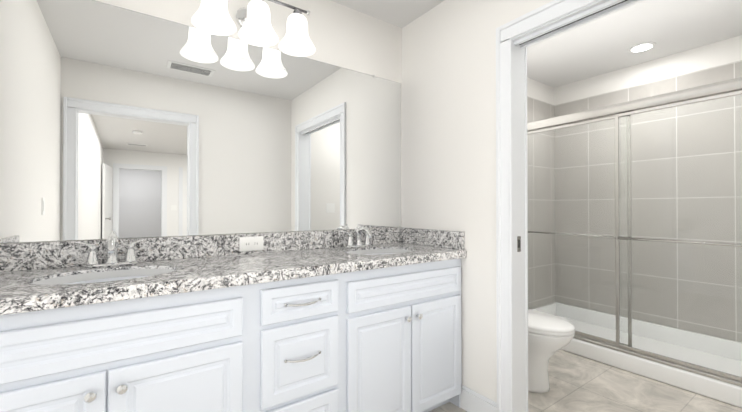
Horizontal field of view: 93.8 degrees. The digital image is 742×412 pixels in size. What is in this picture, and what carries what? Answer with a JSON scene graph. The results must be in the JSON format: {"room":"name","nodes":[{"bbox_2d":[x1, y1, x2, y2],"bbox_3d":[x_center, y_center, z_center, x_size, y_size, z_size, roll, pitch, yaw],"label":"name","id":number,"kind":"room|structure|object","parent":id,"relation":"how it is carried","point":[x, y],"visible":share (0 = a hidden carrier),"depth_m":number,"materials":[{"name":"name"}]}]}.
{"room":"bathroom","nodes":[
{"label":"bathroom","id":0,"kind":"room"},
{"bbox_2d":[0,0,553,308],"bbox_3d":[0.239,-0.048,2.494,4.420,2.440,0.220,0,0,-35],"label":"wall","id":1,"kind":"structure","parent":0,"point":[340,35],"depth_m":2.17,"materials":[{"name":"white paint"}]},
{"bbox_2d":[0,0,400,242],"bbox_3d":[-0.620,-0.368,1.870,2.030,1.026,0.008,0,0,-35],"label":"mirror","id":2,"kind":"object","parent":1,"relation":"attached to","point":[119,122],"visible":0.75,"depth_m":1.64,"materials":[{"name":"grey mirror"}]},
{"bbox_2d":[0,227,403,272],"bbox_3d":[-0.614,0.199,1.862,2.056,0.105,0.020,0,0,-35],"label":"backsplash","id":3,"kind":"structure","parent":1,"relation":"attached to","point":[36,255],"depth_m":1.65,"materials":[{"name":"grey stone"}]},
{"bbox_2d":[239,236,262,250],"bbox_3d":[-0.630,0.199,1.834,0.125,0.074,0.007,0,0,-35],"label":"outlet","id":4,"kind":"object","parent":3,"relation":"attached to","point":[250,243],"visible":1,"depth_m":1.83,"materials":[{"name":"white plastic"}]},
{"bbox_2d":[191,0,315,56],"bbox_3d":[-0.576,-0.934,1.730,0.588,0.235,0.292,0,0,-35],"label":"sconce","id":5,"kind":"object","parent":1,"relation":"attached to","point":[214,18],"visible":1,"depth_m":1.69,"materials":[{"name":"white glass"}]},
{"bbox_2d":[402,0,552,402],"bbox_3d":[0.893,-0.054,1.620,0.120,2.440,2.160,0,0,-35],"label":"wall","id":6,"kind":"structure","parent":0,"point":[448,115],"depth_m":2.02,"materials":[{"name":"white paint"}]},
{"bbox_2d":[400,229,463,248],"bbox_3d":[0.379,0.202,2.222,0.020,0.105,0.538,0,0,-35],"label":"backsplash","id":7,"kind":"structure","parent":6,"relation":"attached to","point":[446,239],"depth_m":2.18,"materials":[{"name":"grey stone"}]},
{"bbox_2d":[460,385,496,411],"bbox_3d":[0.595,1.103,1.918,0.014,0.130,0.245,0,0,-35],"label":"baseboard","id":8,"kind":"structure","parent":6,"relation":"attached to","point":[471,400],"depth_m":1.92,"materials":[{"name":"white"}]},
{"bbox_2d":[496,0,642,411],"bbox_3d":[1.037,0.113,1.415,0.162,2.102,1.100,0,0,-35],"label":"door frame","id":9,"kind":"structure","parent":6,"relation":"attached to","point":[521,34],"depth_m":1.78,"materials":[{"name":"white wood"}]},
{"bbox_2d":[517,236,520,251],"bbox_3d":[0.766,0.197,1.797,0.030,0.080,0.002,0,0,-35],"label":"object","id":10,"kind":"structure","parent":9,"relation":"attached to","point":[518,243],"depth_m":1.80,"materials":[{"name":"silver metal"}]},
{"bbox_2d":[331,0,741,87],"bbox_3d":[0.834,-1.299,1.661,4.420,0.050,2.280,0,0,-35],"label":"ceiling","id":11,"kind":"structure","parent":0,"point":[600,45],"depth_m":2.55,"materials":[{"name":"white paint"}]},
{"bbox_2d":[628,42,655,52],"bbox_3d":[2.158,-1.260,2.767,0.180,0.012,0.180,0,0,-35],"label":"recessed light","id":12,"kind":"object","parent":11,"relation":"in","point":[642,47],"visible":1,"depth_m":2.75,"materials":[{"name":"white"}]},
{"bbox_2d":[429,349,741,411],"bbox_3d":[0.834,1.191,1.643,4.420,0.050,2.280,0,0,-35],"label":"floor","id":13,"kind":"structure","parent":0,"point":[578,383],"depth_m":2.15,"materials":[{"name":"tile"}]},
{"bbox_2d":[0,253,466,411],"bbox_3d":[-0.451,0.728,1.627,2.056,0.876,0.586,0,0,-35],"label":"bathroom vanity","id":14,"kind":"object","parent":13,"relation":"on","point":[324,321],"depth_m":1.33,"materials":[{"name":"white wood"}]},
{"bbox_2d":[0,241,466,304],"bbox_3d":[-0.456,0.270,1.638,2.056,0.040,0.568,0,0,-35],"label":"countertop","id":15,"kind":"structure","parent":14,"relation":"on","point":[15,284],"depth_m":1.38,"materials":[{"name":"grey stone"}]},
{"bbox_2d":[36,265,171,284],"bbox_3d":[-0.954,0.351,1.268,0.454,0.182,0.344,0,0,-35],"label":"sink","id":16,"kind":"object","parent":15,"relation":"in","point":[149,270],"depth_m":1.37,"materials":[{"name":"white ceramic"}]},
{"bbox_2d":[72,232,147,268],"bbox_3d":[-1.050,0.179,1.405,0.248,0.140,0.170,0,0,-35],"label":"faucet","id":17,"kind":"object","parent":15,"relation":"on","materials":[{"name":"silver metal"}]},
{"bbox_2d":[340,225,375,248],"bbox_3d":[-0.045,0.184,2.115,0.248,0.140,0.170,0,0,-35],"label":"faucet","id":18,"kind":"object","parent":15,"relation":"on","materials":[{"name":"silver metal"}]},
{"bbox_2d":[344,245,411,256],"bbox_3d":[0.051,0.356,1.978,0.454,0.182,0.344,0,0,-35],"label":"sink","id":19,"kind":"object","parent":15,"relation":"in","point":[389,250],"depth_m":2.13,"materials":[{"name":"white ceramic"}]},
{"bbox_2d":[528,309,574,392],"bbox_3d":[0.978,0.783,2.378,0.450,0.775,0.775,0,0,-35],"label":"toilet","id":20,"kind":"object","parent":13,"relation":"on","point":[549,335],"visible":0.25,"depth_m":2.14,"materials":[{"name":"white ceramic"}]},
{"bbox_2d":[527,77,741,407],"bbox_3d":[2.164,0.213,2.663,0.833,1.920,1.916,0,0,-35],"label":"shower","id":21,"kind":"object","parent":13,"relation":"on","point":[705,365],"visible":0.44,"depth_m":2.52,"materials":[{"name":"clear glass"}]},
{"bbox_2d":[554,35,741,342],"bbox_3d":[2.590,-0.045,2.892,0.120,2.440,2.040,0,0,-35],"label":"wall","id":22,"kind":"structure","parent":0,"point":[722,52],"depth_m":2.99,"materials":[{"name":"white paint"}]},
{"bbox_2d":[555,60,741,341],"bbox_3d":[2.503,-0.034,2.904,0.008,2.083,1.920,0,0,-35],"label":"shower wall tile","id":23,"kind":"structure","parent":22,"relation":"attached to","point":[728,71],"depth_m":2.95,"materials":[{"name":"grey tile"}]},
{"bbox_3d":[2.278,-0.055,1.497,2.000,2.440,0.120,0,0,-35],"label":"wall","id":24,"kind":"structure","parent":0,"visible":0},
{"bbox_2d":[527,96,554,308],"bbox_3d":[1.617,-0.030,3.449,0.812,2.083,0.008,0,0,-35],"label":"shower wall tile","id":25,"kind":"structure","parent":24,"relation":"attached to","point":[537,110],"depth_m":3.48,"materials":[{"name":"grey tile"}]}
]}

